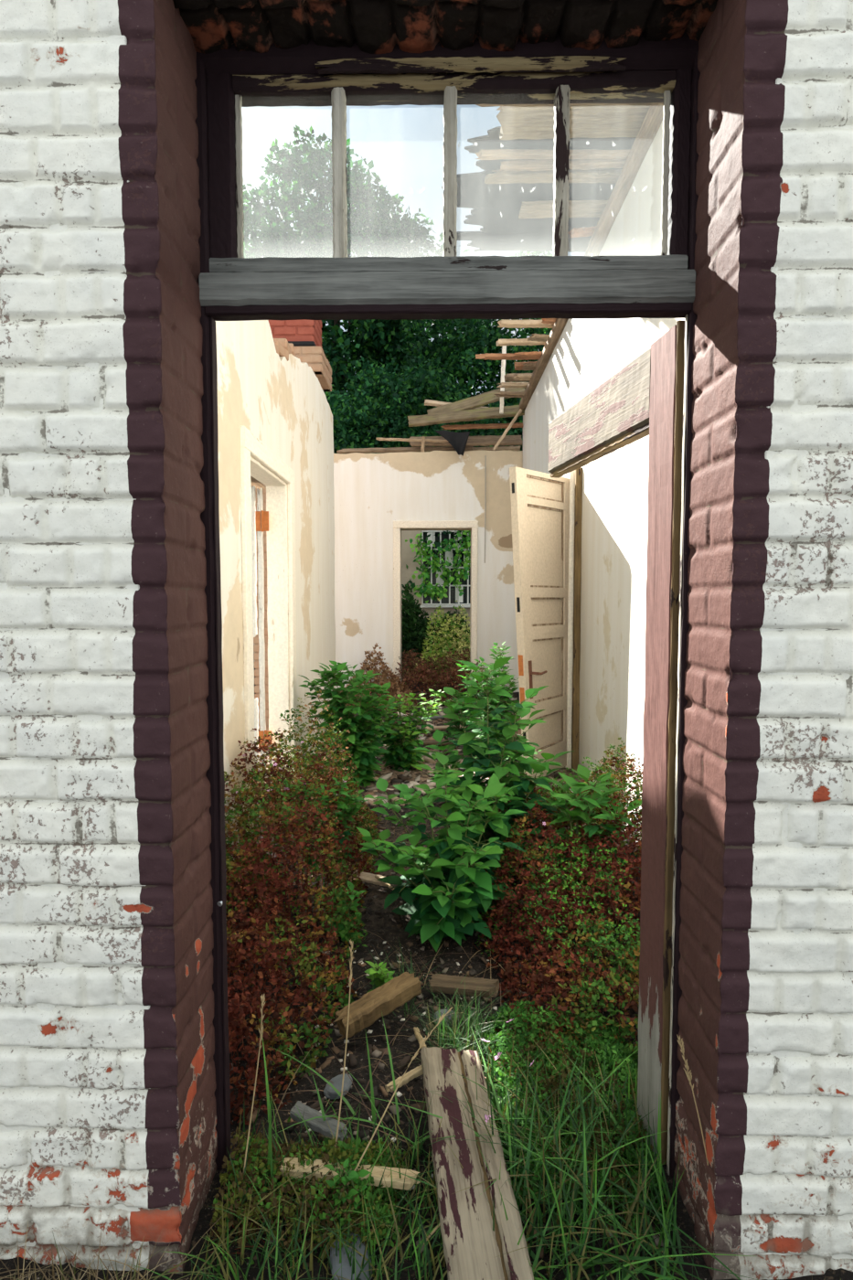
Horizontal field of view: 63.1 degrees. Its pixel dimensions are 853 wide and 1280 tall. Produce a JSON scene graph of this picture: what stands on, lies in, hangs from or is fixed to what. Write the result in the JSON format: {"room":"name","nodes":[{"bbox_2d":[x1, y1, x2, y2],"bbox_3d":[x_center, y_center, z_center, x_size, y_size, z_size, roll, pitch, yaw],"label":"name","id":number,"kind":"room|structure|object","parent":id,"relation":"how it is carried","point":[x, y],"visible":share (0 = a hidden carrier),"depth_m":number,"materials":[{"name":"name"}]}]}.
{"room":"ruins","nodes":[
{"label":"ruins","id":0,"kind":"room"},
{"bbox_2d":[215,320,335,858],"bbox_3d":[-1.008,-0.465,4.239,0.147,3.287,5.250,0,3,1],"label":"wall","id":1,"kind":"structure","parent":0,"point":[282,402],"depth_m":4.40,"materials":[{"name":"beige paint"}]},
{"bbox_2d":[250,475,266,489],"bbox_3d":[-1.161,-1.136,4.207,0.158,0.223,1.400,0,3,1],"label":"lintel","id":2,"kind":"object","parent":1,"relation":"attached to","point":[253,482],"visible":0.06,"depth_m":4.70,"materials":[{"name":"brown wood"}]},
{"bbox_2d":[240,425,298,835],"bbox_3d":[-0.999,-0.036,4.219,0.170,2.192,1.240,0,3,1],"label":"door frame","id":3,"kind":"structure","parent":1,"relation":"in","point":[282,640],"depth_m":4.66,"materials":[{"name":"wood"}]},
{"bbox_2d":[250,485,271,778],"bbox_3d":[-1.388,-0.042,4.674,0.684,1.984,0.052,0,3,1],"label":"door","id":4,"kind":"structure","parent":3,"relation":"attached to","point":[261,517],"depth_m":4.65,"materials":[{"name":"wood"}]},
{"bbox_2d":[274,341,288,361],"bbox_3d":[-0.992,-1.899,4.570,0.112,0.074,0.211,1,3,10],"label":"brick","id":5,"kind":"object","parent":1,"relation":"on","point":[282,352],"visible":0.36,"depth_m":4.55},
{"bbox_2d":[273,338,291,353],"bbox_3d":[-1.003,-2.014,4.804,0.110,0.066,0.210,0,2,-1],"label":"brick","id":6,"kind":"object","parent":1,"relation":"on","point":[283,342],"visible":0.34,"depth_m":4.70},
{"bbox_2d":[250,485,470,665],"bbox_3d":[0.161,-1.060,11.632,8.000,3.500,0.250,0,3,1],"label":"wall","id":7,"kind":"structure","parent":0,"point":[408,558],"depth_m":11.51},
{"bbox_2d":[405,530,470,603],"bbox_3d":[0.376,-1.349,11.200,1.467,1.518,0.522,0,3,3],"label":"creeper","id":8,"kind":"object","parent":7,"relation":"attached to","point":[426,590],"visible":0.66,"depth_m":11.18,"materials":[{"name":"green plant"}]},
{"bbox_2d":[420,530,470,607],"bbox_3d":[0.990,-1.315,11.507,2.180,1.555,0.275,0,3,1],"label":"window","id":9,"kind":"structure","parent":7,"relation":"in","point":[453,595],"depth_m":11.59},
{"bbox_2d":[0,0,852,1279],"bbox_3d":[0.040,-0.394,1.411,3.312,3.420,0.376,0,3,1],"label":"wall","id":10,"kind":"structure","parent":0,"point":[108,1084],"depth_m":1.27,"materials":[{"name":"brick"}]},
{"bbox_2d":[172,0,717,53],"bbox_3d":[0.040,-1.201,1.355,1.032,0.055,0.352,0,3,1],"label":"lintel","id":11,"kind":"object","parent":10,"relation":"attached to","point":[376,26],"visible":0.56,"depth_m":1.34,"materials":[{"name":"brick"}]},
{"bbox_2d":[194,32,700,1177],"bbox_3d":[0.043,0.019,1.532,1.130,2.581,0.144,0,3,1],"label":"door frame","id":12,"kind":"structure","parent":10,"relation":"in","point":[669,293],"depth_m":1.42,"materials":[{"name":"wood"}]},
{"bbox_2d":[206,68,693,272],"bbox_3d":[0.044,-0.961,1.447,1.005,0.412,0.057,0,3,1],"label":"window","id":13,"kind":"structure","parent":12,"relation":"attached to","point":[226,92],"depth_m":1.43,"materials":[{"name":"clear glass"}]},
{"bbox_2d":[547,320,684,1164],"bbox_3d":[0.499,0.251,1.956,0.049,1.928,0.928,0,3,-8],"label":"door","id":14,"kind":"structure","parent":12,"relation":"attached to","point":[645,398],"depth_m":1.59,"materials":[{"name":"purple paint"}]},
{"bbox_2d":[0,665,852,1279],"bbox_3d":[0.145,0.612,10.554,18.000,0.278,27.000,0,3,1],"label":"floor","id":15,"kind":"structure","parent":0,"point":[395,935],"depth_m":1.93,"materials":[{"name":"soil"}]},
{"bbox_2d":[0,1177,291,1279],"bbox_3d":[-0.849,1.147,1.111,1.256,0.200,0.523,-1,3,-11],"label":"dry grass","id":16,"kind":"structure","parent":15,"relation":"on","point":[95,1274],"depth_m":1.26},
{"bbox_2d":[238,993,265,1205],"bbox_3d":[-0.377,0.988,1.484,0.012,0.414,0.123,1,4,17],"label":"grass stalk","id":17,"kind":"object","parent":15,"relation":"on","point":[262,998],"visible":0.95,"depth_m":1.51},
{"bbox_2d":[243,200,295,257],"bbox_3d":[-4.922,-5.739,19.055,5.340,12.371,5.303,3,4,37],"label":"tree","id":18,"kind":"object","parent":15,"relation":"on","point":[248,225],"visible":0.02,"depth_m":18.14,"materials":[{"name":"green plant"}]},
{"bbox_2d":[253,319,331,730],"bbox_3d":[-1.335,-1.104,6.846,0.747,4.155,0.647,0,3,1],"label":"chimney","id":19,"kind":"object","parent":15,"relation":"on","point":[305,336],"visible":0.13,"depth_m":6.58,"materials":[{"name":"brick"}]},
{"bbox_2d":[224,708,382,1125],"bbox_3d":[-0.568,0.780,2.945,0.714,0.816,2.452,0,3,1],"label":"undergrowth","id":20,"kind":"object","parent":15,"relation":"on","point":[269,1037],"visible":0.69,"depth_m":2.50,"materials":[{"name":"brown plant"}]},
{"bbox_2d":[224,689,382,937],"bbox_3d":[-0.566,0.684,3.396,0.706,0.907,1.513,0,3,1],"label":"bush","id":21,"kind":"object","parent":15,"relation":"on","point":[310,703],"visible":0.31,"depth_m":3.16,"materials":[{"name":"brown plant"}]},
{"bbox_2d":[128,1088,479,1279],"bbox_3d":[-0.188,1.144,1.417,0.701,0.186,0.637,0,3,1],"label":"grass","id":22,"kind":"structure","parent":15,"relation":"on","point":[276,1242],"depth_m":1.36,"materials":[{"name":"plant"}]},
{"bbox_2d":[208,1120,413,1262],"bbox_3d":[-0.225,1.155,1.488,0.415,0.148,0.346,0,3,1],"label":"herbs","id":23,"kind":"object","parent":15,"relation":"on","point":[346,1145],"visible":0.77,"depth_m":1.44,"materials":[{"name":"green plant"}]},
{"bbox_2d":[289,1100,348,1141],"bbox_3d":[-0.256,1.147,1.653,0.170,0.020,0.044,0,3,33],"label":"brick","id":24,"kind":"object","parent":15,"relation":"on","point":[318,1125],"visible":0.86,"depth_m":1.64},
{"bbox_2d":[277,776,368,866],"bbox_3d":[-0.458,0.818,3.111,0.392,0.403,0.322,-1,4,-17],"label":"weed","id":25,"kind":"object","parent":15,"relation":"on","point":[350,811],"visible":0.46,"depth_m":3.11,"materials":[{"name":"green plant"}]},
{"bbox_2d":[323,1073,352,1098],"bbox_3d":[-0.237,1.206,1.880,0.068,0.033,0.090,1,3,11],"label":"stone","id":26,"kind":"object","parent":15,"relation":"on","point":[329,1093],"visible":0.84,"depth_m":1.86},
{"bbox_2d":[319,880,366,941],"bbox_3d":[-0.335,1.055,2.683,0.201,0.242,0.167,3,5,44],"label":"weed","id":27,"kind":"object","parent":15,"relation":"on","point":[353,905],"visible":0.55,"depth_m":2.67,"materials":[{"name":"green plant"}]},
{"bbox_2d":[334,938,353,1147],"bbox_3d":[-0.189,0.952,1.584,0.018,0.474,0.173,1,3,10],"label":"grass stalk","id":28,"kind":"object","parent":15,"relation":"on","point":[351,944],"visible":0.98,"depth_m":1.59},
{"bbox_2d":[320,1158,373,1232],"bbox_3d":[-0.159,1.172,1.435,0.116,0.158,0.108,-3,4,-39],"label":"weed","id":29,"kind":"object","parent":15,"relation":"on","point":[347,1175],"visible":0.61,"depth_m":1.44,"materials":[{"name":"green plant"}]},
{"bbox_2d":[279,1157,419,1190],"bbox_3d":[-0.164,1.146,1.493,0.302,0.024,0.039,0,3,8],"label":"board piece","id":30,"kind":"object","parent":15,"relation":"on","point":[377,1172],"visible":0.65,"depth_m":1.48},
{"bbox_2d":[330,1232,372,1279],"bbox_3d":[-0.147,1.208,1.349,0.077,0.034,0.098,-1,4,-16],"label":"stone","id":31,"kind":"object","parent":15,"relation":"on","point":[346,1271],"visible":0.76,"depth_m":1.34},
{"bbox_2d":[298,660,404,789],"bbox_3d":[-0.533,0.586,4.792,0.653,0.908,0.668,-2,4,-29],"label":"leafy bush","id":32,"kind":"object","parent":15,"relation":"on","point":[363,729],"visible":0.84,"depth_m":4.71,"materials":[{"name":"green plant"}]},
{"bbox_2d":[242,125,502,430],"bbox_3d":[-2.345,-5.485,16.098,6.506,12.213,6.549,3,5,43],"label":"tree","id":33,"kind":"object","parent":15,"relation":"on","point":[383,233],"visible":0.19,"depth_m":15.12,"materials":[{"name":"green plant"}]},
{"bbox_2d":[352,869,393,886],"bbox_3d":[-0.238,1.072,3.119,0.255,0.025,0.075,2,4,32],"label":"board piece","id":34,"kind":"object","parent":15,"relation":"on","point":[369,878],"visible":0.61,"depth_m":3.11,"materials":[{"name":"brown wood"}]},
{"bbox_2d":[340,642,412,710],"bbox_3d":[-0.633,0.429,8.131,1.019,0.789,0.878,0,3,-3],"label":"dry bush","id":35,"kind":"object","parent":15,"relation":"on","point":[377,679],"visible":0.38,"depth_m":8.13,"materials":[{"name":"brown plant"}]},
{"bbox_2d":[333,971,421,1040],"bbox_3d":[-0.155,1.115,2.121,0.307,0.105,0.081,-3,4,-39],"label":"wooden plank","id":36,"kind":"object","parent":15,"relation":"on","point":[365,1011],"visible":0.98,"depth_m":2.10,"materials":[{"name":"wood"}]},
{"bbox_2d":[364,960,394,991],"bbox_3d":[-0.144,1.129,2.319,0.138,0.140,0.131,-1,4,-15],"label":"weed","id":37,"kind":"object","parent":15,"relation":"on","point":[380,976],"visible":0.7,"depth_m":2.30,"materials":[{"name":"green plant"}]},
{"bbox_2d":[266,940,506,1189],"bbox_3d":[-0.072,1.188,2.099,0.603,0.082,1.161,0,3,1],"label":"chips","id":38,"kind":"object","parent":15,"relation":"on","point":[399,1093],"visible":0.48,"depth_m":2.13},
{"bbox_2d":[245,1012,530,1224],"bbox_3d":[-0.164,1.081,1.688,0.664,0.302,0.588,-2,4,-27],"label":"grass","id":39,"kind":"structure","parent":15,"relation":"on","point":[269,1106],"depth_m":1.68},
{"bbox_2d":[329,1007,452,1219],"bbox_3d":[-0.068,1.037,1.546,0.361,0.309,0.018,-3,5,-44],"label":"grass stalk","id":40,"kind":"object","parent":15,"relation":"on","point":[449,1010],"visible":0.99,"depth_m":1.55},
{"bbox_2d":[347,943,451,1025],"bbox_3d":[-0.086,1.140,2.329,0.354,0.154,0.495,0,3,1],"label":"grass","id":41,"kind":"structure","parent":15,"relation":"on","point":[410,968],"depth_m":2.35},
{"bbox_2d":[384,1065,422,1092],"bbox_3d":[-0.039,1.133,1.808,0.146,0.041,0.022,-2,4,-30],"label":"stick","id":42,"kind":"object","parent":15,"relation":"on","point":[417,1072],"visible":0.7,"depth_m":1.79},
{"bbox_2d":[234,794,576,1213],"bbox_3d":[-0.064,1.095,2.946,1.662,0.282,3.374,0,3,1],"label":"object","id":43,"kind":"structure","parent":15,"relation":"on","point":[396,1035],"depth_m":2.01,"materials":[{"name":"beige plant"}]},
{"bbox_2d":[367,688,445,771],"bbox_3d":[-0.164,0.699,5.290,0.594,0.624,0.542,-3,4,-36],"label":"leafy bush","id":44,"kind":"object","parent":15,"relation":"on","point":[401,753],"visible":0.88,"depth_m":5.21,"materials":[{"name":"green plant"}]},
{"bbox_2d":[413,1026,426,1048],"bbox_3d":[-0.019,1.149,2.004,0.018,0.080,0.202,0,3,-8],"label":"stick","id":45,"kind":"object","parent":15,"relation":"on","point":[416,1033],"visible":0.79,"depth_m":2.01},
{"bbox_2d":[324,352,522,594],"bbox_3d":[-0.699,-2.213,12.965,6.271,6.059,4.416,0,3,-8],"label":"tree","id":46,"kind":"object","parent":15,"relation":"on","point":[361,428],"visible":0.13,"depth_m":12.11,"materials":[{"name":"green plant"}]},
{"bbox_2d":[401,581,469,673],"bbox_3d":[0.146,-0.215,10.797,1.776,1.407,1.285,0,3,1],"label":"shrubs","id":47,"kind":"object","parent":15,"relation":"on","point":[413,627],"visible":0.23,"depth_m":10.55,"materials":[{"name":"green plant"}]},
{"bbox_2d":[355,752,526,951],"bbox_3d":[0.069,0.847,2.779,0.682,0.684,0.593,0,3,1],"label":"leafy sapling","id":48,"kind":"object","parent":15,"relation":"on","point":[447,901],"visible":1,"depth_m":2.71,"materials":[{"name":"green plant"}]},
{"bbox_2d":[388,648,494,707],"bbox_3d":[0.199,0.428,8.761,1.390,0.680,1.649,0,3,1],"label":"herbs","id":49,"kind":"object","parent":15,"relation":"on","point":[424,665],"visible":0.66,"depth_m":8.44,"materials":[{"name":"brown plant"}]},
{"bbox_2d":[412,597,470,684],"bbox_3d":[0.358,-0.009,9.506,1.129,1.160,1.286,0,3,1],"label":"weeds","id":50,"kind":"object","parent":15,"relation":"on","point":[444,639],"visible":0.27,"depth_m":9.43,"materials":[{"name":"green plant"}]},
{"bbox_2d":[310,691,577,809],"bbox_3d":[0.104,0.862,6.397,2.065,0.253,4.412,0,3,1],"label":"rubble","id":51,"kind":"object","parent":15,"relation":"on","point":[402,778],"visible":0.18,"depth_m":5.03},
{"bbox_2d":[418,739,457,745],"bbox_3d":[0.168,0.886,6.011,0.473,0.040,0.144,1,3,13],"label":"board piece","id":52,"kind":"object","parent":51,"relation":"on","point":[425,741],"visible":0.39,"depth_m":5.98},
{"bbox_2d":[425,725,469,729],"bbox_3d":[0.217,0.844,6.719,0.463,0.022,0.104,-1,3,-14],"label":"board piece","id":53,"kind":"object","parent":51,"relation":"on","point":[446,726],"visible":0.44,"depth_m":6.66,"materials":[{"name":"brown wood"}]},
{"bbox_2d":[433,1008,458,1029],"bbox_3d":[0.058,1.183,2.173,0.080,0.048,0.057,-3,5,-44],"label":"stone","id":54,"kind":"object","parent":15,"relation":"on","point":[441,1010],"visible":0.37,"depth_m":2.16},
{"bbox_2d":[230,801,663,1258],"bbox_3d":[-0.032,1.145,2.872,1.105,0.124,3.045,0,3,1],"label":"rubble","id":55,"kind":"object","parent":15,"relation":"on","point":[377,1052],"visible":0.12,"depth_m":2.00,"materials":[{"name":"stone"}]},
{"bbox_2d":[368,251,553,450],"bbox_3d":[1.654,-3.512,14.265,6.712,8.494,5.009,1,4,19],"label":"broad tree","id":56,"kind":"object","parent":15,"relation":"on","point":[463,339],"visible":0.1,"depth_m":13.22,"materials":[{"name":"green plant"}]},
{"bbox_2d":[442,687,479,739],"bbox_3d":[0.307,0.701,6.375,0.412,0.490,0.429,-3,5,-44],"label":"leafy bush","id":57,"kind":"object","parent":15,"relation":"on","point":[457,730],"visible":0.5,"depth_m":6.34,"materials":[{"name":"green plant"}]},
{"bbox_2d":[428,973,499,997],"bbox_3d":[0.121,1.137,2.285,0.232,0.051,0.073,1,4,18],"label":"board piece","id":58,"kind":"object","parent":15,"relation":"on","point":[443,982],"visible":0.98,"depth_m":2.27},
{"bbox_2d":[393,970,546,1082],"bbox_3d":[0.139,1.139,2.052,0.497,0.188,0.564,0,3,1],"label":"grass","id":59,"kind":"structure","parent":15,"relation":"on","point":[465,1029],"depth_m":2.06,"materials":[{"name":"plant"}]},
{"bbox_2d":[420,1046,533,1279],"bbox_3d":[0.089,1.112,1.513,0.155,0.057,0.663,0,3,-5],"label":"plank","id":60,"kind":"object","parent":15,"relation":"on","point":[471,1245],"visible":0.98,"depth_m":1.42,"materials":[{"name":"paint"}]},
{"bbox_2d":[455,640,519,762],"bbox_3d":[0.519,0.504,5.316,0.455,1.009,0.576,-2,4,-36],"label":"leafy bush","id":61,"kind":"object","parent":15,"relation":"on","point":[495,702],"visible":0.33,"depth_m":5.22,"materials":[{"name":"green plant"}]},
{"bbox_2d":[413,656,575,875],"bbox_3d":[0.288,0.601,3.220,0.641,1.064,0.609,-3,5,-42],"label":"leafy sapling","id":62,"kind":"object","parent":15,"relation":"on","point":[496,765],"visible":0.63,"depth_m":3.16,"materials":[{"name":"green plant"}]},
{"bbox_2d":[308,1022,757,1279],"bbox_3d":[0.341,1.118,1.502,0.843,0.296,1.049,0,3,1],"label":"grass","id":63,"kind":"structure","parent":15,"relation":"on","point":[579,1257],"depth_m":1.43,"materials":[{"name":"plant"}]},
{"bbox_2d":[471,737,643,1123],"bbox_3d":[0.609,0.854,2.755,0.919,0.718,2.422,0,3,1],"label":"undergrowth","id":64,"kind":"object","parent":15,"relation":"on","point":[599,986],"visible":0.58,"depth_m":2.52,"materials":[{"name":"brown plant"}]},
{"bbox_2d":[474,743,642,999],"bbox_3d":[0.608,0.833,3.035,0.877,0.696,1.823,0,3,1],"label":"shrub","id":65,"kind":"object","parent":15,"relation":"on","point":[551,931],"visible":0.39,"depth_m":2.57,"materials":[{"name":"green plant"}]},
{"bbox_2d":[478,1000,674,1234],"bbox_3d":[0.391,1.173,1.819,0.531,0.194,0.862,0,3,1],"label":"herbs","id":66,"kind":"object","parent":15,"relation":"on","point":[506,1012],"visible":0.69,"depth_m":1.81,"materials":[{"name":"green plant"}]},
{"bbox_2d":[523,764,641,895],"bbox_3d":[0.677,0.834,3.002,0.512,0.622,0.490,3,5,44],"label":"leafy sapling","id":67,"kind":"object","parent":15,"relation":"on","point":[598,798],"visible":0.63,"depth_m":2.96,"materials":[{"name":"green plant"}]},
{"bbox_2d":[676,1034,708,1165],"bbox_3d":[0.525,0.984,1.355,0.079,0.436,0.015,1,3,12],"label":"grass stalk","id":68,"kind":"object","parent":15,"relation":"on","point":[688,1073],"visible":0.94,"depth_m":1.35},
{"bbox_2d":[333,450,522,692],"bbox_3d":[0.070,-0.707,8.699,2.580,3.243,0.269,0,3,1],"label":"wall","id":69,"kind":"structure","parent":0,"point":[373,491],"depth_m":8.54,"materials":[{"name":"paint"}]},
{"bbox_2d":[337,446,473,453],"bbox_3d":[-0.267,-2.373,8.660,1.697,0.099,0.071,0,3,1],"label":"board","id":70,"kind":"object","parent":69,"relation":"on","point":[427,448],"visible":0.86,"depth_m":8.64,"materials":[{"name":"brown wood"}]},
{"bbox_2d":[420,436,425,452],"bbox_3d":[-0.046,-2.387,8.500,0.059,0.213,0.033,0,3,0],"label":"wood block","id":71,"kind":"object","parent":69,"relation":"on","point":[423,437],"visible":1,"depth_m":8.49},
{"bbox_2d":[376,437,448,442],"bbox_3d":[-0.096,-2.443,8.513,1.041,0.076,0.041,0,3,1],"label":"board","id":72,"kind":"object","parent":71,"relation":"on","point":[378,439],"visible":0.78,"depth_m":8.50,"materials":[{"name":"brown wood"}]},
{"bbox_2d":[393,520,478,681],"bbox_3d":[0.107,-0.372,8.576,1.042,2.188,0.040,0,3,1],"label":"door frame","id":73,"kind":"structure","parent":69,"relation":"in","point":[398,525],"depth_m":8.53,"materials":[{"name":"wood"}]},
{"bbox_2d":[424,399,488,409],"bbox_3d":[0.558,-2.881,8.638,1.178,0.218,0.082,0,3,1],"label":"board","id":74,"kind":"object","parent":69,"relation":"on","point":[428,402],"visible":0.27,"depth_m":8.62,"materials":[{"name":"brown wood"}]},
{"bbox_2d":[408,435,522,446],"bbox_3d":[0.479,-2.461,8.584,1.400,0.155,0.134,0,3,1],"label":"board","id":75,"kind":"object","parent":69,"relation":"on","point":[478,440],"visible":0.76,"depth_m":8.55,"materials":[{"name":"brown wood"}]},
{"bbox_2d":[484,455,486,563],"bbox_3d":[0.718,-1.595,8.491,0.018,1.300,0.016,0,3,1],"label":"cable","id":76,"kind":"object","parent":69,"relation":"attached to","point":[485,455],"visible":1,"depth_m":8.48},
{"bbox_2d":[464,445,520,451],"bbox_3d":[0.729,-2.386,8.710,0.901,0.094,0.070,0,3,1],"label":"board","id":77,"kind":"object","parent":69,"relation":"on","point":[499,448],"visible":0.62,"depth_m":8.68,"materials":[{"name":"brown wood"}]},
{"bbox_2d":[522,121,684,846],"bbox_3d":[1.218,-0.695,5.051,0.205,3.650,6.960,0,3,1],"label":"wall","id":78,"kind":"structure","parent":0,"point":[587,353],"depth_m":4.16,"materials":[{"name":"paint"}]},
{"bbox_2d":[440,422,522,429],"bbox_3d":[0.676,-2.585,8.404,1.003,0.084,0.064,0,3,1],"label":"board","id":79,"kind":"object","parent":78,"relation":"attached to","point":[517,424],"visible":0.97,"depth_m":8.38,"materials":[{"name":"brown wood"}]},
{"bbox_2d":[519,318,568,409],"bbox_3d":[1.104,-2.685,6.878,0.106,0.077,2.683,0,4,1],"label":"wall plate","id":80,"kind":"object","parent":78,"relation":"on","point":[557,330],"depth_m":6.54,"materials":[{"name":"brown wood"}]},
{"bbox_2d":[407,405,524,426],"bbox_3d":[0.476,-2.682,8.301,1.405,0.283,0.145,0,3,1],"label":"board","id":81,"kind":"object","parent":80,"relation":"on","point":[493,412],"visible":0.96,"depth_m":8.27,"materials":[{"name":"brown wood"}]},
{"bbox_2d":[434,430,469,456],"bbox_3d":[0.304,-2.339,8.260,0.423,0.297,0.085,0,3,1],"label":"felt","id":82,"kind":"object","parent":81,"relation":"hanging from","point":[458,441],"visible":1,"depth_m":8.25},
{"bbox_2d":[426,387,525,414],"bbox_3d":[0.601,-2.895,8.436,1.193,0.489,0.158,0,3,1],"label":"board","id":83,"kind":"object","parent":81,"relation":"on","point":[486,398],"visible":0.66,"depth_m":8.42,"materials":[{"name":"brown wood"}]},
{"bbox_2d":[475,352,538,360],"bbox_3d":[0.814,-2.749,6.739,0.676,0.044,0.085,0,3,1],"label":"batten","id":84,"kind":"object","parent":80,"relation":"on","point":[509,356],"visible":0.49,"depth_m":6.72,"materials":[{"name":"brown wood"}]},
{"bbox_2d":[492,408,522,450],"bbox_3d":[0.956,-2.479,8.205,0.349,0.482,0.035,0,3,8],"label":"leaning lath","id":85,"kind":"object","parent":80,"relation":"on","point":[508,428],"visible":1,"depth_m":8.19,"materials":[{"name":"brown wood"}]},
{"bbox_2d":[493,391,523,397],"bbox_3d":[0.921,-2.765,7.819,0.349,0.055,0.129,0,3,2],"label":"batten","id":86,"kind":"object","parent":80,"relation":"on","point":[509,394],"visible":1,"depth_m":7.77,"materials":[{"name":"brown wood"}]},
{"bbox_2d":[499,345,506,413],"bbox_3d":[0.873,-2.969,7.927,0.074,0.752,0.043,0,3,1],"label":"upright lath","id":87,"kind":"object","parent":86,"relation":"attached to","point":[504,347],"visible":0.74,"depth_m":7.91,"materials":[{"name":"paint"}]},
{"bbox_2d":[496,382,528,387],"bbox_3d":[0.967,-2.802,7.635,0.397,0.044,0.101,0,3,1],"label":"batten","id":88,"kind":"object","parent":80,"relation":"on","point":[503,384],"visible":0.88,"depth_m":7.59,"materials":[{"name":"brown wood"}]},
{"bbox_2d":[504,373,532,382],"bbox_3d":[0.994,-2.780,7.355,0.338,0.049,0.150,-1,3,1],"label":"batten","id":89,"kind":"object","parent":80,"relation":"on","point":[507,377],"visible":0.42,"depth_m":7.30,"materials":[{"name":"brown wood"}]},
{"bbox_2d":[496,338,545,345],"bbox_3d":[0.895,-2.719,6.339,0.508,0.044,0.085,-1,3,1],"label":"batten","id":90,"kind":"object","parent":80,"relation":"on","point":[514,341],"visible":0.73,"depth_m":6.31,"materials":[{"name":"brown wood"}]},
{"bbox_2d":[512,373,531,380],"bbox_3d":[0.987,-2.724,7.199,0.191,0.040,0.106,0,3,3],"label":"batten","id":91,"kind":"object","parent":80,"relation":"on","point":[520,377],"visible":1,"depth_m":7.17,"materials":[{"name":"brown wood"}]},
{"bbox_2d":[497,319,554,328],"bbox_3d":[0.875,-2.702,5.939,0.536,0.044,0.096,1,3,1],"label":"batten","id":92,"kind":"object","parent":80,"relation":"on","point":[503,323],"visible":0.8,"depth_m":5.91,"materials":[{"name":"brown wood"}]},
{"bbox_2d":[514,361,537,370],"bbox_3d":[1.018,-2.758,6.986,0.280,0.049,0.131,-2,3,1],"label":"batten","id":93,"kind":"object","parent":80,"relation":"on","point":[518,366],"visible":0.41,"depth_m":6.93,"materials":[{"name":"brown wood"}]},
{"bbox_2d":[512,351,541,359],"bbox_3d":[0.949,-2.678,6.541,0.254,0.034,0.130,-1,3,1],"label":"batten","id":94,"kind":"object","parent":80,"relation":"on","point":[534,355],"visible":1,"depth_m":6.51,"materials":[{"name":"brown wood"}]},
{"bbox_2d":[522,362,536,370],"bbox_3d":[1.011,-2.698,6.859,0.139,0.034,0.139,-1,3,1],"label":"batten","id":95,"kind":"object","parent":80,"relation":"on","point":[527,366],"visible":1,"depth_m":6.82,"materials":[{"name":"brown wood"}]},
{"bbox_2d":[527,333,548,341],"bbox_3d":[0.981,-2.662,6.120,0.177,0.046,0.110,0,3,0],"label":"batten","id":96,"kind":"object","parent":80,"relation":"on","point":[538,337],"visible":1,"depth_m":6.10,"materials":[{"name":"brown wood"}]},
{"bbox_2d":[565,467,582,771],"bbox_3d":[1.196,-0.153,5.685,0.271,2.253,1.286,0,3,1],"label":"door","id":97,"kind":"structure","parent":78,"relation":"in","point":[575,476],"depth_m":5.09,"materials":[{"name":"wood"}]},
{"bbox_2d":[509,466,569,781],"bbox_3d":[0.878,-0.110,4.940,0.199,2.135,0.707,3,5,45],"label":"panelled door","id":98,"kind":"structure","parent":97,"relation":"attached to","point":[539,501],"depth_m":4.91,"materials":[{"name":"wood"}]},
{"bbox_2d":[584,102,663,255],"bbox_3d":[1.061,-2.494,3.816,0.099,0.077,1.401,0,4,1],"label":"wall plate","id":99,"kind":"object","parent":78,"relation":"on","point":[650,126],"depth_m":3.68,"materials":[{"name":"brown wood"}]},
{"bbox_2d":[475,149,630,159],"bbox_3d":[0.698,-2.568,3.676,0.886,0.034,0.054,0,3,1],"label":"batten","id":100,"kind":"object","parent":99,"relation":"on","point":[496,154],"visible":0.79,"depth_m":3.66,"materials":[{"name":"brown wood"}]},
{"bbox_2d":[484,168,622,183],"bbox_3d":[0.735,-2.585,3.874,0.816,0.034,0.100,0,3,1],"label":"batten","id":101,"kind":"object","parent":99,"relation":"on","point":[609,176],"visible":0.78,"depth_m":3.86,"materials":[{"name":"grey wood"}]},
{"bbox_2d":[441,126,636,252],"bbox_3d":[0.634,-2.646,4.092,1.089,0.037,1.400,0,3,1],"label":"decking","id":102,"kind":"object","parent":101,"relation":"on","point":[496,208],"visible":0.44,"depth_m":4.16,"materials":[{"name":"wood"}]},
{"bbox_2d":[518,200,607,218],"bbox_3d":[0.855,-2.606,4.202,0.583,0.030,0.160,0,3,1],"label":"batten","id":103,"kind":"object","parent":99,"relation":"on","point":[541,208],"visible":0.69,"depth_m":4.18,"materials":[{"name":"grey wood"}]},
{"bbox_2d":[500,159,626,171],"bbox_3d":[0.770,-2.564,3.744,0.746,0.039,0.060,-1,3,1],"label":"batten","id":104,"kind":"object","parent":99,"relation":"on","point":[528,165],"visible":0.71,"depth_m":3.73,"materials":[{"name":"brown wood"}]},
{"bbox_2d":[475,102,651,106],"bbox_3d":[0.673,-2.525,3.206,0.924,0.032,0.140,0,3,1],"label":"batten","id":105,"kind":"object","parent":99,"relation":"on","point":[480,105],"visible":0.11,"depth_m":3.26,"materials":[{"name":"brown wood"}]},
{"bbox_2d":[496,104,650,139],"bbox_3d":[0.736,-2.537,3.396,0.803,0.034,0.230,-1,3,1],"label":"decking","id":106,"kind":"object","parent":99,"relation":"on","point":[529,122],"visible":0.76,"depth_m":3.38,"materials":[{"name":"grey wood"}]},
{"bbox_2d":[567,225,596,237],"bbox_3d":[1.033,-2.619,4.458,0.242,0.048,0.079,0,3,0],"label":"batten","id":107,"kind":"object","parent":99,"relation":"on","point":[585,231],"visible":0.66,"depth_m":4.43,"materials":[{"name":"brown wood"}]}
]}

